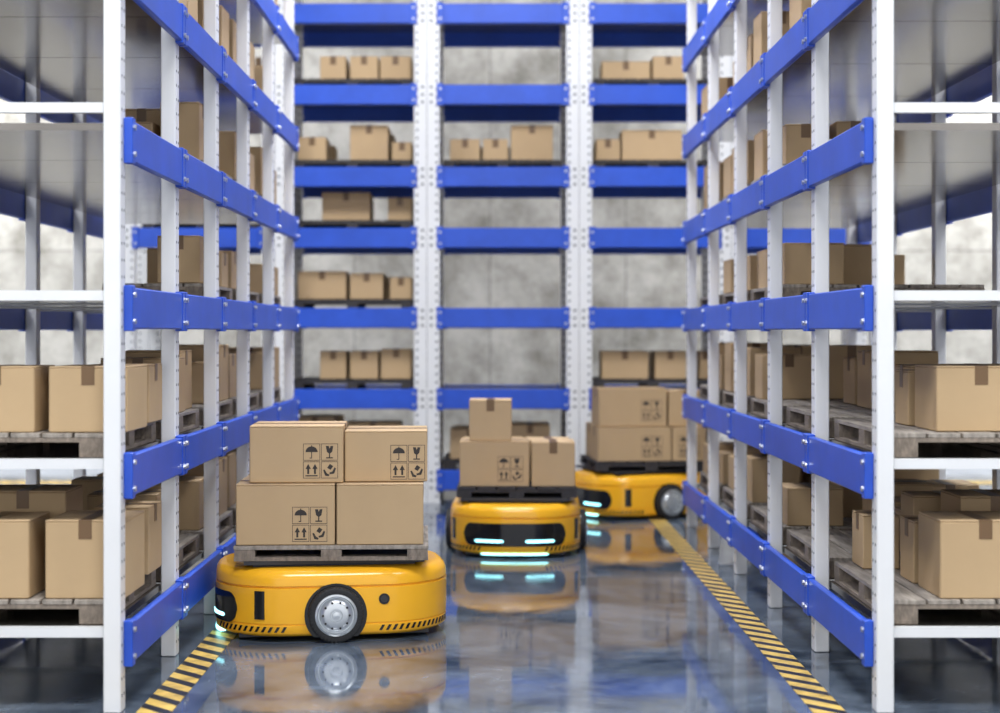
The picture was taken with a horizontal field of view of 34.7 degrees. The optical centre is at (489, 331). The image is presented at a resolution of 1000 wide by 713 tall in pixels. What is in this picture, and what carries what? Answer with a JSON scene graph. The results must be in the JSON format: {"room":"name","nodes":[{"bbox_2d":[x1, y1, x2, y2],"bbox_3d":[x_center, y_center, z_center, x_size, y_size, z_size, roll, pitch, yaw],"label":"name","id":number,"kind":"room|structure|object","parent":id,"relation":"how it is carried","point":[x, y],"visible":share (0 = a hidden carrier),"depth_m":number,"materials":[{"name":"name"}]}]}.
{"room":"warehouse","nodes":[
{"label":"warehouse","id":0,"kind":"room"},
{"bbox_2d":[0,0,991,451],"bbox_3d":[0.000,-1.888,16.600,16.000,6.700,0.200,0,0,0],"label":"wall","id":1,"kind":"structure","parent":0,"point":[472,356],"depth_m":16.50,"materials":[{"name":"concrete"}]},
{"bbox_2d":[0,469,999,712],"bbox_3d":[0.000,1.412,6.750,16.000,0.100,19.500,0,0,0],"label":"floor","id":2,"kind":"structure","parent":0,"point":[620,622],"depth_m":6.74,"materials":[{"name":"concrete"}]},
{"bbox_2d":[0,0,299,712],"bbox_3d":[-1.925,-1.013,8.250,1.296,4.750,5.076,0,0,0],"label":"rack","id":3,"kind":"object","parent":2,"relation":"on","point":[76,66],"visible":0.85,"depth_m":7.35,"materials":[{"name":"metal"}]},
{"bbox_2d":[0,422,155,456],"bbox_3d":[-1.917,0.410,6.250,1.037,0.088,0.910,0,0,0],"label":"wooden pallet","id":4,"kind":"object","parent":3,"relation":"in","point":[90,443],"visible":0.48,"depth_m":5.80,"materials":[{"name":"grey wood"}]},
{"bbox_2d":[0,365,54,431],"bbox_3d":[-1.800,0.244,5.950,0.290,0.241,0.283,0,0,0],"label":"cardboard box","id":5,"kind":"object","parent":4,"relation":"on","point":[24,389],"visible":0.88,"depth_m":5.81,"materials":[{"name":"brown"}]},
{"bbox_2d":[49,364,146,431],"bbox_3d":[-1.460,0.244,5.980,0.285,0.241,0.343,0,0,0],"label":"cardboard box","id":6,"kind":"object","parent":4,"relation":"on","point":[75,391],"visible":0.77,"depth_m":5.81,"materials":[{"name":"brown"}]},
{"bbox_2d":[95,363,161,422],"bbox_3d":[-1.470,0.247,6.515,0.223,0.236,0.250,0,0,0],"label":"cardboard box","id":7,"kind":"object","parent":4,"relation":"on","point":[154,370],"visible":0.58,"depth_m":6.49,"materials":[{"name":"brown"}]},
{"bbox_2d":[0,570,155,623],"bbox_3d":[-1.917,1.014,6.250,1.037,0.088,0.910,0,0,0],"label":"wooden pallet","id":8,"kind":"object","parent":3,"relation":"in","point":[90,610],"visible":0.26,"depth_m":5.80,"materials":[{"name":"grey wood"}]},
{"bbox_2d":[0,511,49,598],"bbox_3d":[-1.830,0.826,5.950,0.310,0.286,0.283,0,0,0],"label":"cardboard box","id":9,"kind":"object","parent":8,"relation":"on","point":[22,534],"visible":0.94,"depth_m":5.81,"materials":[{"name":"brown"}]},
{"bbox_2d":[0,484,82,517],"bbox_3d":[-1.790,0.788,6.260,0.330,0.361,0.263,0,0,0],"label":"cardboard box","id":10,"kind":"object","parent":8,"relation":"on","point":[56,500],"visible":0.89,"depth_m":6.13,"materials":[{"name":"brown"}]},
{"bbox_2d":[46,510,143,598],"bbox_3d":[-1.470,0.826,5.975,0.290,0.286,0.333,0,0,0],"label":"cardboard box","id":11,"kind":"object","parent":8,"relation":"on","point":[74,538],"visible":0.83,"depth_m":5.81,"materials":[{"name":"brown"}]},
{"bbox_2d":[94,501,161,574],"bbox_3d":[-1.470,0.833,6.505,0.223,0.271,0.250,0,0,0],"label":"cardboard box","id":12,"kind":"object","parent":8,"relation":"on","point":[152,509],"visible":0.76,"depth_m":6.45,"materials":[{"name":"brown"}]},
{"bbox_2d":[102,283,232,299],"bbox_3d":[-1.645,-0.194,8.250,0.492,0.087,0.906,0,0,0],"label":"wooden pallet","id":13,"kind":"object","parent":3,"relation":"in","point":[197,289],"visible":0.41,"depth_m":7.80,"materials":[{"name":"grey wood"}]},
{"bbox_2d":[157,235,227,287],"bbox_3d":[-1.520,-0.355,8.235,0.210,0.233,0.851,0,0,0],"label":"cardboard boxes","id":14,"kind":"object","parent":13,"relation":"on","point":[191,248],"visible":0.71,"depth_m":7.81,"materials":[{"name":"brown"}]},
{"bbox_2d":[155,408,198,438],"bbox_3d":[-1.917,0.410,7.250,1.037,0.088,0.909,0,0,0],"label":"wooden pallet","id":15,"kind":"object","parent":3,"relation":"in","point":[189,418],"visible":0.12,"depth_m":7.50,"materials":[{"name":"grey wood"}]},
{"bbox_2d":[93,350,191,412],"bbox_3d":[-1.733,0.225,7.266,0.658,0.279,0.856,0,0,0],"label":"cardboard boxes","id":16,"kind":"object","parent":15,"relation":"on","point":[131,356],"visible":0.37,"depth_m":7.41,"materials":[{"name":"brown"}]},
{"bbox_2d":[156,534,198,580],"bbox_3d":[-1.917,1.014,7.250,1.037,0.088,0.910,0,0,0],"label":"wooden pallet","id":17,"kind":"object","parent":3,"relation":"in","point":[188,543],"visible":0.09,"depth_m":7.51,"materials":[{"name":"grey wood"}]},
{"bbox_2d":[87,483,160,509],"bbox_3d":[-1.569,0.825,7.097,0.302,0.288,0.562,0,0,0],"label":"cardboard boxes","id":18,"kind":"object","parent":17,"relation":"on","point":[95,498],"visible":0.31,"depth_m":6.82,"materials":[{"name":"brown"}]},
{"bbox_2d":[179,510,232,548],"bbox_3d":[-1.917,1.014,8.250,1.037,0.088,0.910,0,0,0],"label":"wooden pallet","id":19,"kind":"object","parent":3,"relation":"in","point":[225,519],"visible":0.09,"depth_m":8.40,"materials":[{"name":"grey wood"}]},
{"bbox_2d":[71,457,227,529],"bbox_3d":[-1.745,0.823,8.253,0.650,0.293,0.876,0,0,0],"label":"cardboard boxes","id":20,"kind":"object","parent":19,"relation":"on","point":[191,484],"visible":0.34,"depth_m":7.84,"materials":[{"name":"brown"}]},
{"bbox_2d":[191,399,232,424],"bbox_3d":[-1.917,0.410,8.250,1.037,0.088,0.908,0,0,0],"label":"wooden pallet","id":21,"kind":"object","parent":3,"relation":"in","point":[225,406],"visible":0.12,"depth_m":8.44,"materials":[{"name":"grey wood"}]},
{"bbox_2d":[179,344,228,403],"bbox_3d":[-1.741,0.216,8.405,0.646,0.298,0.579,0,0,0],"label":"cardboard boxes","id":22,"kind":"object","parent":21,"relation":"on","point":[197,351],"visible":0.18,"depth_m":8.41,"materials":[{"name":"brown"}]},
{"bbox_2d":[227,503,235,523],"bbox_3d":[-1.917,1.014,9.250,1.037,0.088,0.910,0,0,0],"label":"wooden pallet","id":23,"kind":"object","parent":3,"relation":"in","point":[233,507],"visible":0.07,"depth_m":8.80,"materials":[{"name":"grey wood"}]},
{"bbox_2d":[223,452,235,506],"bbox_3d":[-1.738,0.824,9.261,0.653,0.290,0.861,0,0,0],"label":"cardboard boxes","id":24,"kind":"object","parent":23,"relation":"on","point":[231,460],"visible":0.12,"depth_m":8.90,"materials":[{"name":"brown"}]},
{"bbox_2d":[232,289,258,302],"bbox_3d":[-1.645,-0.194,9.250,0.492,0.088,0.909,0,0,0],"label":"wooden pallet","id":25,"kind":"object","parent":3,"relation":"in","point":[254,296],"visible":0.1,"depth_m":9.61,"materials":[{"name":"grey wood"}]},
{"bbox_2d":[147,248,235,288],"bbox_3d":[-1.657,-0.351,9.096,0.466,0.225,0.582,0,0,0],"label":"cardboard boxes","id":26,"kind":"object","parent":25,"relation":"on","point":[151,252],"visible":0.23,"depth_m":8.81,"materials":[{"name":"brown"}]},
{"bbox_2d":[250,387,280,405],"bbox_3d":[-1.917,0.410,10.250,1.037,0.088,0.909,0,0,0],"label":"wooden pallet","id":27,"kind":"object","parent":3,"relation":"in","point":[277,391],"visible":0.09,"depth_m":10.44,"materials":[{"name":"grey wood"}]},
{"bbox_2d":[229,347,279,389],"bbox_3d":[-1.744,0.232,10.398,0.678,0.266,0.582,0,0,0],"label":"cardboard boxes","id":28,"kind":"object","parent":27,"relation":"on","point":[256,353],"visible":0.16,"depth_m":10.14,"materials":[{"name":"brown"}]},
{"bbox_2d":[259,293,280,305],"bbox_3d":[-1.645,-0.194,10.249,0.492,0.087,0.908,0,0,0],"label":"wooden pallet","id":29,"kind":"object","parent":3,"relation":"in","point":[277,299],"visible":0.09,"depth_m":10.51,"materials":[{"name":"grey wood"}]},
{"bbox_2d":[250,264,277,295],"bbox_3d":[-1.643,-0.339,10.405,0.478,0.201,0.580,0,0,0],"label":"cardboard boxes","id":30,"kind":"object","parent":29,"relation":"on","point":[256,270],"visible":0.16,"depth_m":10.11,"materials":[{"name":"brown"}]},
{"bbox_3d":[-1.645,-0.798,8.251,0.492,0.088,0.909,0,0,0],"label":"wooden pallet","id":31,"kind":"object","parent":3,"relation":"in","visible":0},
{"bbox_2d":[125,102,203,159],"bbox_3d":[-1.653,-0.989,8.262,0.468,0.292,0.849,0,0,0],"label":"cardboard boxes","id":32,"kind":"object","parent":31,"relation":"on","point":[191,114],"visible":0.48,"depth_m":7.84,"materials":[{"name":"brown"}]},
{"bbox_3d":[-1.645,-0.798,9.250,0.492,0.088,0.909,0,0,0],"label":"wooden pallet","id":33,"kind":"object","parent":3,"relation":"in","visible":0},
{"bbox_2d":[219,131,254,190],"bbox_3d":[-1.647,-0.979,9.238,0.486,0.272,0.867,0,0,0],"label":"cardboard boxes","id":34,"kind":"object","parent":33,"relation":"on","point":[227,139],"visible":0.24,"depth_m":8.80,"materials":[{"name":"brown"}]},
{"bbox_3d":[-1.645,-0.798,10.250,0.492,0.087,0.910,0,0,0],"label":"wooden pallet","id":35,"kind":"object","parent":3,"relation":"in","visible":0},
{"bbox_2d":[250,147,276,203],"bbox_3d":[-1.639,-0.990,10.248,0.476,0.294,0.893,0,0,0],"label":"cardboard boxes","id":36,"kind":"object","parent":35,"relation":"on","point":[257,152],"visible":0.1,"depth_m":9.81,"materials":[{"name":"brown"}]},
{"bbox_3d":[-1.645,-1.402,8.250,0.492,0.088,0.909,0,0,0],"label":"wooden pallet","id":37,"kind":"object","parent":3,"relation":"in","visible":0},
{"bbox_2d":[198,0,228,54],"bbox_3d":[-1.644,-1.587,8.256,0.490,0.281,0.876,0,0,0],"label":"cardboard boxes","id":38,"kind":"object","parent":37,"relation":"on","point":[223,14],"visible":0.15,"depth_m":8.45,"materials":[{"name":"brown"}]},
{"bbox_2d":[136,627,237,712],"bbox_3d":[-1.202,1.361,7.150,0.125,0.002,10.300,0,0,0],"label":"tape","id":39,"kind":"object","parent":2,"relation":"on","point":[165,699],"visible":0.44,"depth_m":6.35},
{"bbox_2d":[214,549,445,642],"bbox_3d":[-0.740,1.187,7.430,1.062,0.350,0.904,0,0,-8],"label":"robot","id":40,"kind":"object","parent":2,"relation":"on","point":[330,601],"visible":0.97,"depth_m":7.06,"materials":[{"name":"yellow plastic"}]},
{"bbox_2d":[233,525,428,560],"bbox_3d":[-0.718,0.978,7.440,0.860,0.066,0.738,0,0,-3],"label":"wooden pallet","id":41,"kind":"object","parent":40,"relation":"on","point":[414,551],"visible":0.51,"depth_m":7.08,"materials":[{"name":"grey wood"}]},
{"bbox_2d":[236,477,336,544],"bbox_3d":[-0.913,0.808,7.261,0.439,0.271,0.361,0,0,-3],"label":"cardboard box","id":42,"kind":"object","parent":41,"relation":"on","point":[266,513],"visible":0.79,"depth_m":7.08,"materials":[{"name":"brown"}]},
{"bbox_2d":[249,421,346,482],"bbox_3d":[-0.870,0.544,7.313,0.418,0.254,0.401,0,0,-2],"label":"cardboard box","id":43,"kind":"object","parent":42,"relation":"on","point":[280,451],"visible":0.96,"depth_m":7.11,"materials":[{"name":"brown"}]},
{"bbox_2d":[337,479,423,544],"bbox_3d":[-0.496,0.808,7.279,0.388,0.271,0.360,0,0,-3],"label":"cardboard box","id":44,"kind":"object","parent":41,"relation":"on","point":[368,513],"visible":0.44,"depth_m":7.10,"materials":[{"name":"brown"}]},
{"bbox_2d":[345,426,426,481],"bbox_3d":[-0.475,0.556,7.370,0.373,0.229,0.401,0,0,-3],"label":"cardboard box","id":45,"kind":"object","parent":44,"relation":"on","point":[372,453],"visible":1,"depth_m":7.17,"materials":[{"name":"brown"}]},
{"bbox_2d":[125,0,871,502],"bbox_3d":[0.104,-1.138,13.311,6.300,5.000,1.118,0,0,0],"label":"rack","id":46,"kind":"object","parent":2,"relation":"on","point":[575,27],"visible":0.32,"depth_m":12.77,"materials":[{"name":"metal"}]},
{"bbox_2d":[294,78,412,84],"bbox_3d":[-1.112,-2.004,13.335,0.968,0.088,0.830,0,0,0],"label":"wooden pallet","id":47,"kind":"object","parent":46,"relation":"in","point":[297,81],"visible":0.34,"depth_m":12.92,"materials":[{"name":"brown wood"}]},
{"bbox_2d":[255,56,683,84],"bbox_3d":[-0.156,-2.144,13.375,3.500,0.188,0.793,0,0,0],"label":"cardboard boxes","id":48,"kind":"object","parent":47,"relation":"on","point":[331,67],"visible":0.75,"depth_m":12.98,"materials":[{"name":"brown"}]},
{"bbox_2d":[294,377,413,388],"bbox_3d":[-1.112,0.428,13.335,0.968,0.088,0.829,0,0,0],"label":"wooden pallet","id":49,"kind":"object","parent":46,"relation":"in","point":[304,382],"visible":0.62,"depth_m":12.92,"materials":[{"name":"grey wood"}]},
{"bbox_2d":[320,348,707,378],"bbox_3d":[-0.267,0.260,13.375,4.171,0.245,0.793,0,0,0],"label":"cardboard boxes","id":50,"kind":"object","parent":49,"relation":"on","point":[398,363],"visible":0.75,"depth_m":12.98,"materials":[{"name":"brown"}]},
{"bbox_2d":[294,299,413,307],"bbox_3d":[-1.112,-0.220,13.335,0.968,0.088,0.828,0,0,0],"label":"wooden pallet","id":51,"kind":"object","parent":46,"relation":"in","point":[301,303],"visible":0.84,"depth_m":12.92,"materials":[{"name":"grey wood"}]},
{"bbox_2d":[298,271,413,299],"bbox_3d":[-1.605,-0.380,13.375,1.982,0.228,0.793,0,0,0],"label":"cardboard boxes","id":52,"kind":"object","parent":51,"relation":"on","point":[322,285],"visible":0.73,"depth_m":12.98,"materials":[{"name":"brown"}]},
{"bbox_2d":[294,160,413,166],"bbox_3d":[-1.112,-1.348,13.335,0.968,0.088,0.830,0,0,0],"label":"wooden pallet","id":53,"kind":"object","parent":46,"relation":"in","point":[297,163],"visible":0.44,"depth_m":12.92,"materials":[{"name":"brown wood"}]},
{"bbox_2d":[298,125,681,166],"bbox_3d":[0.000,-1.537,13.375,3.115,0.285,0.793,0,0,0],"label":"cardboard boxes","id":54,"kind":"object","parent":53,"relation":"on","point":[367,142],"visible":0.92,"depth_m":12.98,"materials":[{"name":"brown"}]},
{"bbox_2d":[299,220,413,227],"bbox_3d":[-1.112,-0.860,13.335,0.968,0.088,0.829,0,0,0],"label":"wooden pallet","id":55,"kind":"object","parent":46,"relation":"in","point":[303,223],"visible":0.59,"depth_m":12.92,"materials":[{"name":"brown wood"}]},
{"bbox_2d":[322,192,413,221],"bbox_3d":[-1.321,-1.020,13.375,1.414,0.228,0.793,0,0,0],"label":"cardboard boxes","id":56,"kind":"object","parent":55,"relation":"on","point":[337,206],"visible":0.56,"depth_m":12.98,"materials":[{"name":"brown"}]},
{"bbox_2d":[443,160,562,166],"bbox_3d":[0.104,-1.348,13.335,0.968,0.088,0.830,0,0,0],"label":"wooden pallet","id":57,"kind":"object","parent":46,"relation":"in","point":[446,163],"visible":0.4,"depth_m":12.92,"materials":[{"name":"brown wood"}]},
{"bbox_2d":[592,160,707,166],"bbox_3d":[1.320,-1.348,13.335,0.968,0.088,0.830,0,0,0],"label":"wooden pallet","id":58,"kind":"object","parent":46,"relation":"in","point":[598,163],"visible":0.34,"depth_m":12.92,"materials":[{"name":"brown wood"}]},
{"bbox_2d":[592,377,707,388],"bbox_3d":[1.320,0.428,13.335,0.968,0.088,0.829,0,0,0],"label":"wooden pallet","id":59,"kind":"object","parent":46,"relation":"in","point":[596,381],"visible":0.47,"depth_m":12.92,"materials":[{"name":"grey wood"}]},
{"bbox_2d":[592,79,707,84],"bbox_3d":[1.320,-2.004,13.335,0.968,0.088,0.830,0,0,0],"label":"wooden pallet","id":60,"kind":"object","parent":46,"relation":"in","point":[597,81],"visible":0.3,"depth_m":12.92,"materials":[{"name":"brown wood"}]},
{"bbox_3d":[-1.112,1.076,13.335,0.968,0.088,0.829,0,0,0],"label":"wooden pallet","id":61,"kind":"object","parent":46,"relation":"in","visible":0},
{"bbox_2d":[299,414,549,458],"bbox_3d":[0.466,0.859,13.375,4.113,0.342,0.793,0,0,0],"label":"cardboard boxes","id":62,"kind":"object","parent":61,"relation":"on","point":[524,429],"visible":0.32,"depth_m":12.98,"materials":[{"name":"brown"}]},
{"bbox_2d":[445,488,587,555],"bbox_3d":[0.165,1.187,10.117,0.904,0.350,1.062,0,0,2],"label":"robot","id":63,"kind":"object","parent":2,"relation":"on","point":[533,524],"visible":0.98,"depth_m":9.64,"materials":[{"name":"yellow plastic"}]},
{"bbox_2d":[457,480,576,497],"bbox_3d":[0.168,0.979,10.120,0.732,0.065,0.719,0,0,1],"label":"wooden pallet","id":64,"kind":"object","parent":63,"relation":"on","point":[462,491],"visible":0.41,"depth_m":9.76,"materials":[{"name":"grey wood"}]},
{"bbox_2d":[460,438,528,486],"bbox_3d":[0.030,0.807,9.952,0.428,0.276,0.341,0,0,1],"label":"cardboard box","id":65,"kind":"object","parent":64,"relation":"on","point":[482,463],"visible":0.98,"depth_m":9.78,"materials":[{"name":"brown"}]},
{"bbox_2d":[469,398,511,440],"bbox_3d":[0.005,0.541,9.953,0.260,0.251,0.303,0,0,1],"label":"cardboard box","id":66,"kind":"object","parent":65,"relation":"on","point":[490,419],"visible":1,"depth_m":9.80,"materials":[{"name":"brown"}]},
{"bbox_2d":[531,439,574,486],"bbox_3d":[0.390,0.809,9.946,0.265,0.271,0.343,0,0,1],"label":"cardboard box","id":67,"kind":"object","parent":64,"relation":"on","point":[552,460],"visible":1,"depth_m":9.78,"materials":[{"name":"brown"}]},
{"bbox_2d":[575,465,707,518],"bbox_3d":[1.147,1.187,12.039,1.062,0.350,0.904,0,0,-24],"label":"robot","id":68,"kind":"object","parent":2,"relation":"on","point":[630,491],"visible":0.74,"depth_m":11.63,"materials":[{"name":"yellow plastic"}]},
{"bbox_2d":[580,454,702,470],"bbox_3d":[1.140,0.979,12.039,0.812,0.065,0.738,0,0,-6],"label":"wooden pallet","id":69,"kind":"object","parent":68,"relation":"on","point":[585,459],"visible":0.48,"depth_m":11.68,"materials":[{"name":"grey wood"}]},
{"bbox_2d":[591,425,670,461],"bbox_3d":[1.040,0.819,11.848,0.543,0.251,0.341,0,0,-6],"label":"cardboard box","id":70,"kind":"object","parent":69,"relation":"on","point":[631,443],"visible":0.9,"depth_m":11.68,"materials":[{"name":"brown"}]},
{"bbox_2d":[591,387,666,426],"bbox_3d":[1.028,0.550,11.867,0.503,0.281,0.341,0,0,-6],"label":"cardboard box","id":71,"kind":"object","parent":70,"relation":"on","point":[610,406],"visible":1,"depth_m":11.70,"materials":[{"name":"brown"}]},
{"bbox_2d":[666,425,705,460],"bbox_3d":[1.442,0.819,11.890,0.253,0.251,0.341,0,0,-6],"label":"cardboard box","id":72,"kind":"object","parent":69,"relation":"on","point":[678,433],"visible":0.44,"depth_m":11.72,"materials":[{"name":"brown"}]},
{"bbox_2d":[666,389,701,425],"bbox_3d":[1.429,0.560,11.920,0.270,0.261,0.343,0,0,-6],"label":"cardboard box","id":73,"kind":"object","parent":72,"relation":"on","point":[674,403],"visible":0.54,"depth_m":11.74,"materials":[{"name":"brown"}]},
{"bbox_2d":[647,516,846,712],"bbox_3d":[1.215,1.361,7.150,0.120,0.002,10.300,0,0,0],"label":"tape","id":74,"kind":"object","parent":2,"relation":"on","point":[812,693],"visible":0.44,"depth_m":7.29,"materials":[{"name":"paint"}]},
{"bbox_2d":[682,0,999,712],"bbox_3d":[1.971,-1.013,8.475,1.264,4.750,5.526,0,0,0],"label":"rack","id":75,"kind":"object","parent":2,"relation":"on","point":[898,68],"visible":0.86,"depth_m":7.49,"materials":[{"name":"metal"}]},
{"bbox_2d":[700,471,727,498],"bbox_3d":[1.964,1.014,10.655,1.005,0.088,1.000,0,0,0],"label":"wooden pallet","id":76,"kind":"object","parent":75,"relation":"in","point":[703,476],"visible":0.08,"depth_m":10.93,"materials":[{"name":"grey wood"}]},
{"bbox_2d":[703,441,749,483],"bbox_3d":[1.964,0.852,10.646,0.966,0.233,0.950,0,0,0],"label":"cardboard boxes","id":77,"kind":"object","parent":76,"relation":"on","point":[725,447],"visible":0.09,"depth_m":10.39,"materials":[{"name":"brown"}]},
{"bbox_2d":[722,290,750,303],"bbox_3d":[1.964,-0.194,9.565,1.005,0.088,0.999,0,0,0],"label":"wooden pallet","id":78,"kind":"object","parent":75,"relation":"in","point":[729,297],"visible":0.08,"depth_m":9.92,"materials":[{"name":"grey wood"}]},
{"bbox_2d":[723,255,904,293],"bbox_3d":[1.957,-0.348,9.576,0.984,0.219,0.950,0,0,0],"label":"cardboard boxes","id":79,"kind":"object","parent":78,"relation":"on","point":[899,260],"visible":0.13,"depth_m":9.44,"materials":[{"name":"brown"}]},
{"bbox_2d":[722,390,754,411],"bbox_3d":[1.964,0.410,9.565,1.005,0.088,0.999,0,0,0],"label":"wooden pallet","id":80,"kind":"object","parent":75,"relation":"in","point":[727,396],"visible":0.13,"depth_m":9.85,"materials":[{"name":"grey wood"}]},
{"bbox_2d":[725,343,800,395],"bbox_3d":[1.791,0.215,9.569,0.644,0.299,0.917,0,0,0],"label":"cardboard boxes","id":81,"kind":"object","parent":80,"relation":"on","point":[752,348],"visible":0.2,"depth_m":9.20,"materials":[{"name":"brown"}]},
{"bbox_2d":[722,486,766,518],"bbox_3d":[1.964,1.014,9.565,1.005,0.088,0.999,0,0,0],"label":"wooden pallet","id":82,"kind":"object","parent":75,"relation":"in","point":[727,492],"visible":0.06,"depth_m":9.80,"materials":[{"name":"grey wood"}]},
{"bbox_2d":[728,446,829,502],"bbox_3d":[1.961,0.823,9.558,0.948,0.293,0.957,0,0,0],"label":"cardboard boxes","id":83,"kind":"object","parent":82,"relation":"on","point":[756,460],"visible":0.16,"depth_m":9.08,"materials":[{"name":"brown"}]},
{"bbox_2d":[751,163,788,183],"bbox_3d":[1.707,-0.798,8.475,0.492,0.088,0.999,0,0,0],"label":"wooden pallet","id":84,"kind":"object","parent":75,"relation":"in","point":[783,164],"visible":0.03,"depth_m":8.68,"materials":[{"name":"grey wood"}]},
{"bbox_2d":[754,121,861,179],"bbox_3d":[1.711,-0.970,8.483,0.471,0.254,0.941,0,0,0],"label":"cardboard boxes","id":85,"kind":"object","parent":84,"relation":"on","point":[796,138],"visible":0.41,"depth_m":8.02,"materials":[{"name":"brown"}]},
{"bbox_2d":[751,505,851,543],"bbox_3d":[1.964,1.014,8.475,1.005,0.088,0.999,0,0,0],"label":"wooden pallet","id":86,"kind":"object","parent":75,"relation":"in","point":[758,512],"visible":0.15,"depth_m":8.47,"materials":[{"name":"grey wood"}]},
{"bbox_2d":[782,469,978,525],"bbox_3d":[1.966,0.820,8.459,0.962,0.299,0.934,0,0,0],"label":"cardboard boxes","id":87,"kind":"object","parent":86,"relation":"on","point":[796,497],"visible":0.34,"depth_m":8.00,"materials":[{"name":"brown"}]},
{"bbox_2d":[751,397,856,422],"bbox_3d":[1.964,0.410,8.475,1.005,0.088,0.999,0,0,0],"label":"wooden pallet","id":88,"kind":"object","parent":75,"relation":"in","point":[758,406],"visible":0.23,"depth_m":8.47,"materials":[{"name":"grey wood"}]},
{"bbox_2d":[755,345,871,404],"bbox_3d":[1.793,0.218,8.474,0.632,0.294,0.920,0,0,0],"label":"cardboard boxes","id":89,"kind":"object","parent":88,"relation":"on","point":[796,368],"visible":0.58,"depth_m":8.69,"materials":[{"name":"brown"}]},
{"bbox_2d":[787,529,851,577],"bbox_3d":[1.964,1.014,7.385,1.005,0.088,0.999,0,0,0],"label":"wooden pallet","id":90,"kind":"object","parent":75,"relation":"in","point":[798,540],"visible":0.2,"depth_m":7.48,"materials":[{"name":"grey wood"}]},
{"bbox_2d":[862,479,932,517],"bbox_3d":[1.964,0.844,7.376,0.306,0.250,0.963,0,0,0],"label":"cardboard boxes","id":91,"kind":"object","parent":90,"relation":"on","point":[900,485],"visible":0.16,"depth_m":7.58,"materials":[{"name":"brown"}]},
{"bbox_2d":[787,406,894,436],"bbox_3d":[1.964,0.410,7.385,1.005,0.088,1.000,0,0,0],"label":"wooden pallet","id":92,"kind":"object","parent":75,"relation":"in","point":[797,416],"visible":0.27,"depth_m":7.48,"materials":[{"name":"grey wood"}]},
{"bbox_2d":[857,350,937,412],"bbox_3d":[1.964,0.227,7.381,0.324,0.276,0.960,0,0,0],"label":"cardboard boxes","id":93,"kind":"object","parent":92,"relation":"on","point":[903,359],"visible":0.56,"depth_m":7.58,"materials":[{"name":"brown"}]},
{"bbox_2d":[751,284,983,300],"bbox_3d":[1.964,-0.194,8.476,1.005,0.088,0.999,0,0,0],"label":"wooden pallet","id":94,"kind":"object","parent":75,"relation":"in","point":[788,290],"visible":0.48,"depth_m":7.98,"materials":[{"name":"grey wood"}]},
{"bbox_2d":[757,243,871,288],"bbox_3d":[1.790,-0.358,8.495,0.630,0.238,0.944,0,0,0],"label":"cardboard boxes","id":95,"kind":"object","parent":94,"relation":"on","point":[848,263],"visible":0.5,"depth_m":8.03,"materials":[{"name":"brown"}]},
{"bbox_2d":[834,561,999,623],"bbox_3d":[1.964,1.014,6.295,1.005,0.088,0.999,0,0,0],"label":"wooden pallet","id":96,"kind":"object","parent":75,"relation":"in","point":[909,597],"visible":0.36,"depth_m":5.94,"materials":[{"name":"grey wood"}]},
{"bbox_2d":[852,510,899,568],"bbox_3d":[1.600,0.858,6.640,0.153,0.221,0.200,0,0,0],"label":"cardboard box","id":97,"kind":"object","parent":96,"relation":"on","point":[861,519],"visible":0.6,"depth_m":6.54,"materials":[{"name":"brown"}]},
{"bbox_2d":[900,515,917,583],"bbox_3d":[1.700,0.848,6.260,0.143,0.241,0.200,0,0,0],"label":"cardboard box","id":98,"kind":"object","parent":96,"relation":"on","point":[908,523],"visible":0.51,"depth_m":6.23,"materials":[{"name":"brown"}]},
{"bbox_2d":[901,491,940,514],"bbox_3d":[1.880,0.818,6.640,0.300,0.301,0.203,0,0,0],"label":"cardboard box","id":99,"kind":"object","parent":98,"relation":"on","point":[912,502],"visible":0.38,"depth_m":6.54,"materials":[{"name":"brown"}]},
{"bbox_2d":[918,511,999,598],"bbox_3d":[1.800,0.826,5.960,0.330,0.286,0.303,0,0,0],"label":"cardboard box","id":100,"kind":"object","parent":96,"relation":"on","point":[959,551],"visible":1,"depth_m":5.81,"materials":[{"name":"brown"}]},
{"bbox_2d":[941,489,999,510],"bbox_3d":[1.970,0.803,6.360,0.280,0.331,0.283,0,0,0],"label":"cardboard box","id":101,"kind":"object","parent":96,"relation":"on","point":[951,499],"visible":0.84,"depth_m":6.25,"materials":[{"name":"brown"}]},
{"bbox_2d":[834,418,999,456],"bbox_3d":[1.964,0.410,6.295,1.005,0.088,1.000,0,0,0],"label":"wooden pallet","id":102,"kind":"object","parent":75,"relation":"in","point":[854,431],"visible":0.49,"depth_m":5.91,"materials":[{"name":"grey wood"}]},
{"bbox_2d":[895,369,914,425],"bbox_3d":[1.690,0.257,6.320,0.133,0.216,0.200,0,0,0],"label":"cardboard box","id":103,"kind":"object","parent":102,"relation":"on","point":[904,378],"visible":0.47,"depth_m":6.27,"materials":[{"name":"brown"}]},
{"bbox_2d":[915,364,999,431],"bbox_3d":[1.800,0.244,6.010,0.330,0.241,0.303,0,0,0],"label":"cardboard box","id":104,"kind":"object","parent":102,"relation":"on","point":[948,397],"visible":1,"depth_m":5.86,"materials":[{"name":"brown"}]},
{"bbox_3d":[1.707,-0.798,9.565,0.492,0.088,0.999,0,0,0],"label":"wooden pallet","id":105,"kind":"object","parent":75,"relation":"in","visible":0},
{"bbox_2d":[723,140,753,196],"bbox_3d":[1.706,-0.983,9.565,0.487,0.281,0.974,0,0,0],"label":"cardboard boxes","id":106,"kind":"object","parent":105,"relation":"on","point":[728,163],"visible":0.14,"depth_m":9.68,"materials":[{"name":"brown"}]},
{"bbox_3d":[1.707,-1.402,8.475,0.492,0.088,1.000,0,0,0],"label":"wooden pallet","id":107,"kind":"object","parent":75,"relation":"in","visible":0},
{"bbox_2d":[753,11,788,65],"bbox_3d":[1.702,-1.594,8.470,0.462,0.294,0.938,0,0,0],"label":"cardboard boxes","id":108,"kind":"object","parent":107,"relation":"on","point":[760,22],"visible":0.08,"depth_m":8.68,"materials":[{"name":"brown"}]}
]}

